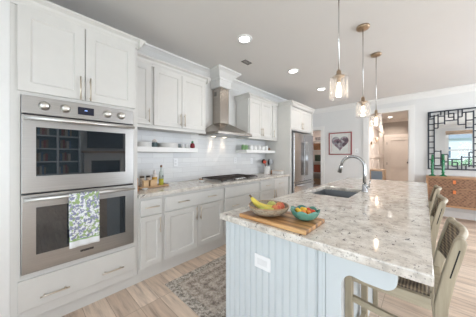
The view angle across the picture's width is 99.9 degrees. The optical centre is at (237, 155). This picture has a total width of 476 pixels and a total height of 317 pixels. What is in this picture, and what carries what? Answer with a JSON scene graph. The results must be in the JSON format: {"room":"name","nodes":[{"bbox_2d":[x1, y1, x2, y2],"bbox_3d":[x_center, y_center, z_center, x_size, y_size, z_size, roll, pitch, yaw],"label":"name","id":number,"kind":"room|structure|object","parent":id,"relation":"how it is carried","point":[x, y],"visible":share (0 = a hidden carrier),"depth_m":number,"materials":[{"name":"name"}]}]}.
{"room":"kitchen","nodes":[
{"label":"kitchen","id":0,"kind":"room"},
{"bbox_2d":[0,0,9,316],"bbox_3d":[-2.254,-0.070,1.239,0.754,2.740,1.132,0,0,43],"label":"wall","id":1,"kind":"structure","parent":0,"point":[4,4],"depth_m":1.38,"materials":[{"name":"paint"}]},
{"bbox_2d":[138,82,256,185],"bbox_3d":[0.093,-0.070,4.191,0.150,2.740,6.390,0,0,43],"label":"wall","id":2,"kind":"structure","parent":0,"point":[208,91],"depth_m":3.49,"materials":[{"name":"paint"}]},
{"bbox_2d":[137,52,153,129],"bbox_3d":[-1.216,-0.745,2.390,0.375,0.825,0.264,0,0,43],"label":"upper cabinet","id":3,"kind":"object","parent":2,"relation":"attached to","point":[144,62],"visible":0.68,"depth_m":2.33,"materials":[{"name":"paint"}]},
{"bbox_2d":[137,146,197,152],"bbox_3d":[-1.017,-0.081,2.679,0.274,0.062,0.959,0,0,43],"label":"floating shelf","id":4,"kind":"object","parent":2,"relation":"attached to","point":[139,148],"visible":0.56,"depth_m":2.59,"materials":[{"name":"paint"}]},
{"bbox_2d":[152,139,157,146],"bbox_3d":[-1.085,-0.168,2.603,0.076,0.110,0.076,0,0,43],"label":"jar","id":5,"kind":"object","parent":4,"relation":"on","point":[154,141],"visible":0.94,"depth_m":2.58,"materials":[{"name":"glass"}]},
{"bbox_2d":[173,159,177,165],"bbox_3d":[-0.928,0.095,2.969,0.008,0.114,0.072,0,0,43],"label":"wall outlet","id":6,"kind":"object","parent":2,"relation":"attached to","point":[175,161],"visible":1,"depth_m":2.96,"materials":[{"name":"white plastic"}]},
{"bbox_2d":[144,58,210,134],"bbox_3d":[-0.831,-0.745,2.802,0.375,0.825,0.861,0,0,43],"label":"upper cabinet","id":7,"kind":"object","parent":2,"relation":"attached to","point":[178,93],"visible":0.94,"depth_m":2.63,"materials":[{"name":"paint"}]},
{"bbox_2d":[137,130,264,184],"bbox_3d":[-0.408,-0.009,3.539,0.010,0.782,3.043,0,0,43],"label":"backsplash","id":8,"kind":"structure","parent":2,"relation":"attached to","point":[215,156],"depth_m":3.26,"materials":[{"name":"tile"}]},
{"bbox_2d":[137,43,287,102],"bbox_3d":[0.154,-1.359,4.051,0.130,0.160,6.269,0,0,43],"label":"trim","id":9,"kind":"structure","parent":2,"relation":"attached to","point":[147,49],"depth_m":3.12,"materials":[{"name":"paint"}]},
{"bbox_2d":[199,87,251,137],"bbox_3d":[-0.197,-0.743,3.395,0.491,0.824,0.790,0,0,43],"label":"range hood","id":10,"kind":"object","parent":2,"relation":"attached to","point":[220,127],"visible":0.99,"depth_m":3.39,"materials":[{"name":"metal"}]},
{"bbox_2d":[210,64,240,89],"bbox_3d":[-0.251,-1.300,3.445,0.366,0.279,0.522,0,0,43],"label":"trim","id":11,"kind":"structure","parent":2,"relation":"attached to","point":[221,76],"depth_m":3.36,"materials":[{"name":"paint"}]},
{"bbox_2d":[234,92,273,140],"bbox_3d":[0.342,-0.745,4.056,0.375,0.825,0.832,0,0,43],"label":"upper cabinet","id":12,"kind":"object","parent":2,"relation":"attached to","point":[253,112],"visible":0.94,"depth_m":3.88,"materials":[{"name":"paint"}]},
{"bbox_2d":[236,150,274,152],"bbox_3d":[0.399,-0.091,4.193,0.274,0.058,0.986,0,0,43],"label":"floating shelf","id":13,"kind":"object","parent":2,"relation":"attached to","point":[237,151],"visible":1,"depth_m":3.93,"materials":[{"name":"paint"}]},
{"bbox_2d":[265,101,278,140],"bbox_3d":[0.700,-0.745,4.439,0.375,0.825,0.214,0,0,43],"label":"upper cabinet","id":14,"kind":"object","parent":2,"relation":"attached to","point":[275,104],"visible":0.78,"depth_m":4.34,"materials":[{"name":"paint"}]},
{"bbox_2d":[47,0,475,119],"bbox_3d":[3.300,-1.500,2.973,7.400,0.120,11.550,0,0,43],"label":"ceiling","id":15,"kind":"structure","parent":0,"point":[424,45],"depth_m":2.47,"materials":[{"name":"paint"}]},
{"bbox_2d":[237,34,251,43],"bbox_3d":[0.080,-1.434,2.458,0.190,0.012,0.190,0,0,43],"label":"recessed light","id":16,"kind":"object","parent":15,"relation":"in","point":[244,38],"visible":1,"depth_m":2.45,"materials":[{"name":"white plastic"}]},
{"bbox_2d":[287,69,298,73],"bbox_3d":[0.933,-1.434,3.385,0.190,0.012,0.190,0,0,43],"label":"recessed light","id":17,"kind":"object","parent":15,"relation":"in","point":[291,71],"visible":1,"depth_m":3.39,"materials":[{"name":"white plastic"}]},
{"bbox_2d":[333,0,344,92],"bbox_3d":[0.832,-0.955,1.652,0.140,0.970,0.140,0,0,43],"label":"pendant light","id":18,"kind":"object","parent":15,"relation":"hanging from","point":[339,76],"visible":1,"depth_m":1.65,"materials":[{"name":"gold metal"}]},
{"bbox_2d":[356,23,369,112],"bbox_3d":[1.393,-0.937,2.229,0.140,1.004,0.140,0,0,43],"label":"pendant light","id":19,"kind":"object","parent":15,"relation":"hanging from","point":[363,27],"visible":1,"depth_m":2.23,"materials":[{"name":"gold metal"}]},
{"bbox_2d":[371,52,381,122],"bbox_3d":[1.953,-0.932,2.828,0.140,1.014,0.140,0,0,43],"label":"pendant light","id":20,"kind":"object","parent":15,"relation":"hanging from","point":[376,54],"visible":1,"depth_m":2.82,"materials":[{"name":"gold metal"}]},
{"bbox_2d":[62,216,475,316],"bbox_3d":[3.300,1.360,2.973,7.400,0.120,11.550,0,0,43],"label":"floor","id":21,"kind":"structure","parent":0,"point":[150,297],"depth_m":1.80,"materials":[{"name":"brown wood"}]},
{"bbox_2d":[10,0,145,316],"bbox_3d":[-1.478,0.071,1.910,0.662,2.457,0.908,0,0,43],"label":"tall cabinet","id":22,"kind":"object","parent":21,"relation":"on","point":[57,52],"visible":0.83,"depth_m":1.58,"materials":[{"name":"paint"}]},
{"bbox_2d":[21,94,134,275],"bbox_3d":[-1.476,0.208,1.873,0.666,1.293,0.748,0,0,43],"label":"double wall oven","id":23,"kind":"object","parent":22,"relation":"in","point":[67,147],"visible":0.99,"depth_m":1.59,"materials":[{"name":"metal"}]},
{"bbox_2d":[69,191,99,248],"bbox_3d":[-1.252,0.509,1.635,0.043,0.427,0.197,0,0,43],"label":"dish towel","id":24,"kind":"object","parent":23,"relation":"hanging from","point":[84,213],"visible":1,"depth_m":1.62,"materials":[{"name":"multicoloured fabric"}]},
{"bbox_2d":[137,195,162,273],"bbox_3d":[-1.119,0.863,2.299,0.642,0.874,0.264,0,0,43],"label":"base cabinet","id":25,"kind":"object","parent":21,"relation":"on","point":[149,209],"visible":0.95,"depth_m":2.10,"materials":[{"name":"paint"}]},
{"bbox_2d":[137,173,289,197],"bbox_3d":[-0.172,0.405,3.318,0.633,0.040,3.046,0,0,43],"label":"countertop","id":26,"kind":"structure","parent":25,"relation":"on","point":[182,186],"depth_m":2.61,"materials":[{"name":"stone"}]},
{"bbox_2d":[138,183,168,188],"bbox_3d":[-1.065,0.372,2.478,0.170,0.024,0.365,0,0,43],"label":"serving tray","id":27,"kind":"object","parent":26,"relation":"on","point":[158,185],"visible":0.52,"depth_m":2.43,"materials":[{"name":"brown wood"}]},
{"bbox_2d":[140,176,143,186],"bbox_3d":[-1.159,0.306,2.414,0.054,0.131,0.053,0,0,43],"label":"spice jar","id":28,"kind":"object","parent":27,"relation":"on","point":[141,177],"visible":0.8,"depth_m":2.39,"materials":[{"name":"glass"}]},
{"bbox_2d":[142,180,148,186],"bbox_3d":[-1.099,0.331,2.376,0.047,0.082,0.062,0,0,43],"label":"wooden box","id":29,"kind":"object","parent":27,"relation":"on","point":[145,183],"visible":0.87,"depth_m":2.36,"materials":[{"name":"brown wood"}]},
{"bbox_2d":[149,179,156,185],"bbox_3d":[-1.038,0.331,2.442,0.047,0.082,0.082,0,0,43],"label":"wooden box","id":30,"kind":"object","parent":27,"relation":"on","point":[153,182],"visible":0.85,"depth_m":2.42,"materials":[{"name":"brown wood"}]},
{"bbox_2d":[152,170,156,179],"bbox_3d":[-1.054,0.273,2.526,0.064,0.199,0.064,0,0,43],"label":"sauce bottle","id":31,"kind":"object","parent":27,"relation":"on","point":[154,176],"visible":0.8,"depth_m":2.51,"materials":[{"name":"glass"}]},
{"bbox_2d":[159,165,163,184],"bbox_3d":[-0.990,0.243,2.579,0.060,0.257,0.060,0,0,43],"label":"oil bottle","id":32,"kind":"object","parent":27,"relation":"on","point":[161,174],"visible":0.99,"depth_m":2.56,"materials":[{"name":"clear glass"}]},
{"bbox_2d":[202,174,258,182],"bbox_3d":[-0.115,0.362,3.366,0.525,0.044,0.870,0,0,43],"label":"gas cooktop","id":33,"kind":"object","parent":26,"relation":"in","point":[231,177],"visible":1,"depth_m":3.22,"materials":[{"name":"metal"}]},
{"bbox_2d":[264,166,269,173],"bbox_3d":[0.635,0.304,4.369,0.146,0.160,0.146,0,0,43],"label":"utensil crock","id":34,"kind":"object","parent":26,"relation":"on","point":[266,168],"visible":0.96,"depth_m":4.31,"materials":[{"name":"white ceramic"}]},
{"bbox_2d":[272,170,283,173],"bbox_3d":[0.859,0.346,4.352,0.260,0.076,0.110,0,0,43],"label":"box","id":35,"kind":"object","parent":26,"relation":"on","point":[273,171],"visible":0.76,"depth_m":4.29,"materials":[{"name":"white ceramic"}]},
{"bbox_2d":[163,186,222,263],"bbox_3d":[-0.719,0.863,2.726,0.642,0.874,0.903,0,0,43],"label":"base cabinet","id":36,"kind":"object","parent":21,"relation":"on","point":[192,221],"visible":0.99,"depth_m":2.46,"materials":[{"name":"paint"}]},
{"bbox_2d":[35,238,225,316],"bbox_3d":[-0.293,1.248,2.844,0.016,0.105,3.886,0,0,43],"label":"trim","id":37,"kind":"structure","parent":36,"relation":"attached to","point":[72,306],"depth_m":1.96,"materials":[{"name":"paint"}]},
{"bbox_2d":[165,254,225,316],"bbox_3d":[0.325,1.295,2.595,0.760,0.010,2.300,0,0,43],"label":"runner rug","id":38,"kind":"object","parent":21,"relation":"on","point":[202,289],"visible":0.31,"depth_m":1.95,"materials":[{"name":"grey carpet"}]},
{"bbox_2d":[223,181,258,238],"bbox_3d":[-0.119,0.863,3.367,0.642,0.874,0.848,0,0,43],"label":"base cabinet","id":39,"kind":"object","parent":21,"relation":"on","point":[235,196],"visible":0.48,"depth_m":3.08,"materials":[{"name":"paint"}]},
{"bbox_2d":[259,176,287,199],"bbox_3d":[0.518,0.863,4.049,0.642,0.874,1.016,0,0,43],"label":"base cabinet","id":40,"kind":"object","parent":21,"relation":"on","point":[269,189],"visible":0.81,"depth_m":3.77,"materials":[{"name":"paint"}]},
{"bbox_2d":[265,100,314,193],"bbox_3d":[1.262,0.071,4.799,0.705,2.457,1.195,0,0,43],"label":"tall cabinet","id":41,"kind":"object","parent":21,"relation":"on","point":[293,116],"visible":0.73,"depth_m":4.37,"materials":[{"name":"paint"}]},
{"bbox_2d":[291,132,314,192],"bbox_3d":[1.303,0.400,4.792,0.738,1.800,0.980,0,0,43],"label":"fridge","id":42,"kind":"object","parent":21,"relation":"on","point":[301,144],"visible":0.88,"depth_m":4.47,"materials":[{"name":"metal"}]},
{"bbox_2d":[226,189,397,316],"bbox_3d":[1.232,0.863,2.121,0.947,0.874,2.938,0,0,43],"label":"kitchen island","id":43,"kind":"object","parent":21,"relation":"on","point":[267,275],"visible":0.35,"depth_m":1.06,"materials":[{"name":"paint"}]},
{"bbox_2d":[257,258,266,267],"bbox_3d":[0.137,0.607,1.136,0.068,0.035,0.001,0,0,43],"label":"socket","id":44,"kind":"object","parent":43,"relation":"attached to","point":[261,262],"depth_m":1.14,"materials":[{"name":"white plastic"}]},
{"bbox_2d":[255,253,270,272],"bbox_3d":[0.139,0.607,1.139,0.112,0.077,0.006,0,0,43],"label":"outlet plate","id":45,"kind":"object","parent":43,"relation":"attached to","point":[262,260],"depth_m":1.13,"materials":[{"name":"white plastic"}]},
{"bbox_2d":[220,178,433,286],"bbox_3d":[1.295,0.405,2.108,1.032,0.040,3.052,0,0,43],"label":"island countertop","id":46,"kind":"structure","parent":43,"relation":"on","point":[386,227],"depth_m":1.12,"materials":[{"name":"stone"}]},
{"bbox_2d":[239,210,324,234],"bbox_3d":[0.253,0.373,1.204,0.435,0.023,0.255,0,0,43],"label":"cutting board","id":47,"kind":"object","parent":46,"relation":"on","point":[286,221],"visible":0.78,"depth_m":1.10,"materials":[{"name":"brown wood"}]},
{"bbox_2d":[248,200,288,216],"bbox_3d":[0.190,0.330,1.240,0.251,0.061,0.251,0,0,43],"label":"fruit bowl","id":48,"kind":"object","parent":47,"relation":"on","point":[263,212],"visible":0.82,"depth_m":1.15,"materials":[{"name":"beige ceramic"}]},
{"bbox_2d":[249,194,273,209],"bbox_3d":[0.142,0.290,1.226,0.196,0.085,0.036,0,0,43],"label":"banana","id":49,"kind":"object","parent":48,"relation":"in","point":[255,202],"visible":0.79,"depth_m":1.23,"materials":[{"name":"yellow food"}]},
{"bbox_2d":[267,201,275,204],"bbox_3d":[0.218,0.319,1.295,0.059,0.057,0.060,0,0,43],"label":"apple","id":50,"kind":"object","parent":48,"relation":"in","point":[269,202],"visible":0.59,"depth_m":1.28,"materials":[{"name":"green food"}]},
{"bbox_2d":[271,204,281,209],"bbox_3d":[0.226,0.315,1.179,0.061,0.059,0.062,0,0,43],"label":"peach","id":51,"kind":"object","parent":48,"relation":"in","point":[276,206],"visible":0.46,"depth_m":1.16,"materials":[{"name":"food"}]},
{"bbox_2d":[276,202,284,208],"bbox_3d":[0.259,0.310,1.234,0.057,0.055,0.058,0,0,43],"label":"peach","id":52,"kind":"object","parent":48,"relation":"in","point":[280,204],"visible":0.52,"depth_m":1.22,"materials":[{"name":"food"}]},
{"bbox_2d":[291,205,319,220],"bbox_3d":[0.379,0.330,1.140,0.161,0.062,0.163,0,0,43],"label":"scalloped bowl","id":53,"kind":"object","parent":47,"relation":"on","point":[303,216],"visible":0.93,"depth_m":1.09,"materials":[{"name":"teal ceramic"}]},
{"bbox_2d":[313,189,356,197],"bbox_3d":[1.065,0.530,2.201,0.436,0.210,0.626,0,0,43],"label":"sink","id":54,"kind":"object","parent":46,"relation":"in","point":[345,194],"visible":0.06,"depth_m":2.45,"materials":[{"name":"metal"}]},
{"bbox_2d":[337,155,370,191],"bbox_3d":[1.277,0.187,2.215,0.330,0.394,0.062,0,0,43],"label":"tap","id":55,"kind":"object","parent":46,"relation":"on","point":[364,185],"visible":1,"depth_m":2.14,"materials":[{"name":"silver metal"}]},
{"bbox_2d":[313,140,320,185],"bbox_3d":[2.801,0.240,6.861,1.024,2.120,0.350,0,0,43],"label":"pantry shelving","id":56,"kind":"object","parent":21,"relation":"on","point":[318,140],"visible":0.12,"depth_m":6.76,"materials":[{"name":"paint"}]},
{"bbox_2d":[313,178,320,184],"bbox_3d":[2.748,0.877,6.877,0.239,0.200,0.200,0,0,43],"label":"storage basket","id":57,"kind":"object","parent":56,"relation":"on","point":[317,181],"visible":0.77,"depth_m":6.81,"materials":[{"name":"brown wicker"}]},
{"bbox_2d":[313,143,320,149],"bbox_3d":[2.748,-0.312,6.877,0.240,0.220,0.200,0,0,43],"label":"storage basket","id":58,"kind":"object","parent":56,"relation":"on","point":[316,146],"visible":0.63,"depth_m":6.79,"materials":[{"name":"brown wicker"}]},
{"bbox_2d":[314,164,320,172],"bbox_3d":[2.707,0.425,6.833,0.200,0.264,0.080,0,0,43],"label":"cereal box","id":59,"kind":"object","parent":56,"relation":"on","point":[317,168],"visible":0.88,"depth_m":6.79,"materials":[{"name":"red cardboard"}]},
{"bbox_2d":[315,155,320,160],"bbox_3d":[2.748,0.068,6.877,0.208,0.220,0.208,0,0,43],"label":"tin","id":60,"kind":"object","parent":56,"relation":"on","point":[317,157],"visible":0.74,"depth_m":6.79,"materials":[{"name":"green metal"}]},
{"bbox_2d":[370,169,385,179],"bbox_3d":[4.173,0.850,5.955,0.333,0.900,0.500,0,0,43],"label":"chair","id":61,"kind":"object","parent":21,"relation":"on","point":[378,174],"visible":0.3,"depth_m":5.79,"materials":[{"name":"blue fabric"}]},
{"bbox_2d":[345,217,468,316],"bbox_3d":[0.899,0.818,1.090,0.468,0.964,0.421,0,0,43],"label":"counter stool","id":62,"kind":"object","parent":21,"relation":"on","point":[452,244],"visible":0.63,"depth_m":0.95,"materials":[{"name":"brown wood"}]},
{"bbox_2d":[373,194,447,314],"bbox_3d":[1.491,0.818,1.741,0.468,0.964,0.421,0,0,43],"label":"counter stool","id":63,"kind":"object","parent":21,"relation":"on","point":[439,206],"visible":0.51,"depth_m":1.49,"materials":[{"name":"wood"}]},
{"bbox_2d":[429,185,441,214],"bbox_3d":[2.030,0.818,2.318,0.468,0.964,0.421,0,0,43],"label":"counter stool","id":64,"kind":"object","parent":21,"relation":"on","point":[436,190],"visible":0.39,"depth_m":2.07,"materials":[{"name":"wood"}]},
{"bbox_2d":[426,175,475,209],"bbox_3d":[4.654,0.859,3.780,1.605,0.882,0.451,0,0,43],"label":"sideboard","id":65,"kind":"object","parent":21,"relation":"on","point":[460,191],"visible":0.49,"depth_m":3.90,"materials":[{"name":"brown wood"}]},
{"bbox_2d":[429,154,435,175],"bbox_3d":[4.134,0.186,4.253,0.112,0.462,0.112,0,0,43],"label":"candlestick","id":66,"kind":"object","parent":65,"relation":"on","point":[432,156],"visible":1,"depth_m":4.24,"materials":[{"name":"green glass"}]},
{"bbox_2d":[439,154,445,175],"bbox_3d":[4.251,0.181,4.144,0.112,0.472,0.112,0,0,43],"label":"candlestick","id":67,"kind":"object","parent":65,"relation":"on","point":[442,160],"visible":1,"depth_m":4.13,"materials":[{"name":"green glass"}]},
{"bbox_2d":[313,130,320,186],"bbox_3d":[3.023,-0.070,6.667,1.950,2.740,1.230,0,0,43],"label":"wall","id":68,"kind":"structure","parent":0,"point":[315,133],"depth_m":7.46,"materials":[{"name":"paint"}]},
{"bbox_2d":[370,115,383,168],"bbox_3d":[4.593,-0.070,6.808,0.150,2.740,3.580,0,0,43],"label":"wall","id":69,"kind":"structure","parent":0,"point":[380,124],"depth_m":7.03,"materials":[{"name":"white paint"}]},
{"bbox_2d":[370,123,383,168],"bbox_3d":[4.655,0.150,6.750,0.019,2.300,3.540,0,0,43],"label":"trim","id":70,"kind":"structure","parent":69,"relation":"attached to","point":[372,156],"depth_m":6.41,"materials":[{"name":"white wood"}]},
{"bbox_2d":[313,91,475,213],"bbox_3d":[4.480,-0.070,4.381,7.200,2.740,0.120,0,0,43],"label":"wall","id":71,"kind":"structure","parent":0,"point":[349,120],"depth_m":4.64,"materials":[{"name":"paint"}]},
{"bbox_2d":[313,126,323,184],"bbox_3d":[2.355,0.200,6.355,0.800,2.200,0.140,0,0,43],"label":"trim","id":72,"kind":"structure","parent":71,"relation":"attached to","point":[321,128],"depth_m":6.06,"materials":[{"name":"paint"}]},
{"bbox_2d":[329,132,351,154],"bbox_3d":[2.922,-0.355,5.735,0.612,0.640,0.026,0,0,43],"label":"framed picture","id":73,"kind":"object","parent":71,"relation":"attached to","point":[340,143],"visible":1,"depth_m":5.72},
{"bbox_2d":[363,105,414,181],"bbox_3d":[3.766,0.055,5.035,1.034,2.490,0.140,0,0,43],"label":"trim","id":74,"kind":"structure","parent":71,"relation":"attached to","point":[411,108],"depth_m":4.76,"materials":[{"name":"paint"}]},
{"bbox_2d":[313,83,475,113],"bbox_3d":[4.630,-1.374,4.089,6.579,0.130,0.100,0,0,43],"label":"trim","id":75,"kind":"structure","parent":71,"relation":"attached to","point":[470,87],"depth_m":4.71,"materials":[{"name":"paint"}]},
{"bbox_2d":[428,107,475,170],"bbox_3d":[4.537,-0.343,4.222,0.775,1.275,0.032,0,0,43],"label":"mirror","id":76,"kind":"object","parent":71,"relation":"attached to","point":[453,136],"visible":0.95,"depth_m":4.21,"materials":[{"name":"black glass"}]},
{"bbox_2d":[435,112,472,165],"bbox_3d":[4.537,-0.343,4.222,0.575,1.075,0.010,0,0,43],"label":"mirror glass","id":77,"kind":"object","parent":76,"relation":"attached to","point":[453,132],"depth_m":4.20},
{"bbox_2d":[443,210,475,220],"bbox_3d":[4.835,1.230,3.956,6.098,0.140,0.016,0,0,43],"label":"baseboard","id":78,"kind":"structure","parent":71,"relation":"attached to","point":[462,215],"depth_m":4.15,"materials":[{"name":"paint"}]},
{"bbox_2d":[384,121,407,134],"bbox_3d":[6.378,-0.070,7.693,1.550,2.740,0.150,0,0,43],"label":"wall","id":79,"kind":"structure","parent":0,"point":[401,127],"depth_m":7.79,"materials":[{"name":"paint"}]},
{"bbox_2d":[383,118,407,122],"bbox_3d":[6.299,-1.384,7.608,1.248,0.110,0.080,0,0,43],"label":"trim","id":80,"kind":"structure","parent":79,"relation":"attached to","point":[399,119],"depth_m":7.77,"materials":[{"name":"beige wood"}]},
{"bbox_2d":[384,134,407,179],"bbox_3d":[6.184,0.230,7.734,0.890,2.140,0.052,0,0,43],"label":"trim","id":81,"kind":"structure","parent":79,"relation":"attached to","point":[393,135],"depth_m":7.96,"materials":[{"name":"paint"}]},
{"bbox_2d":[386,137,407,181],"bbox_3d":[6.160,0.280,7.717,0.702,2.020,0.110,0,0,43],"label":"door","id":82,"kind":"structure","parent":79,"relation":"in","point":[397,147],"depth_m":7.75,"materials":[{"name":"paint"}]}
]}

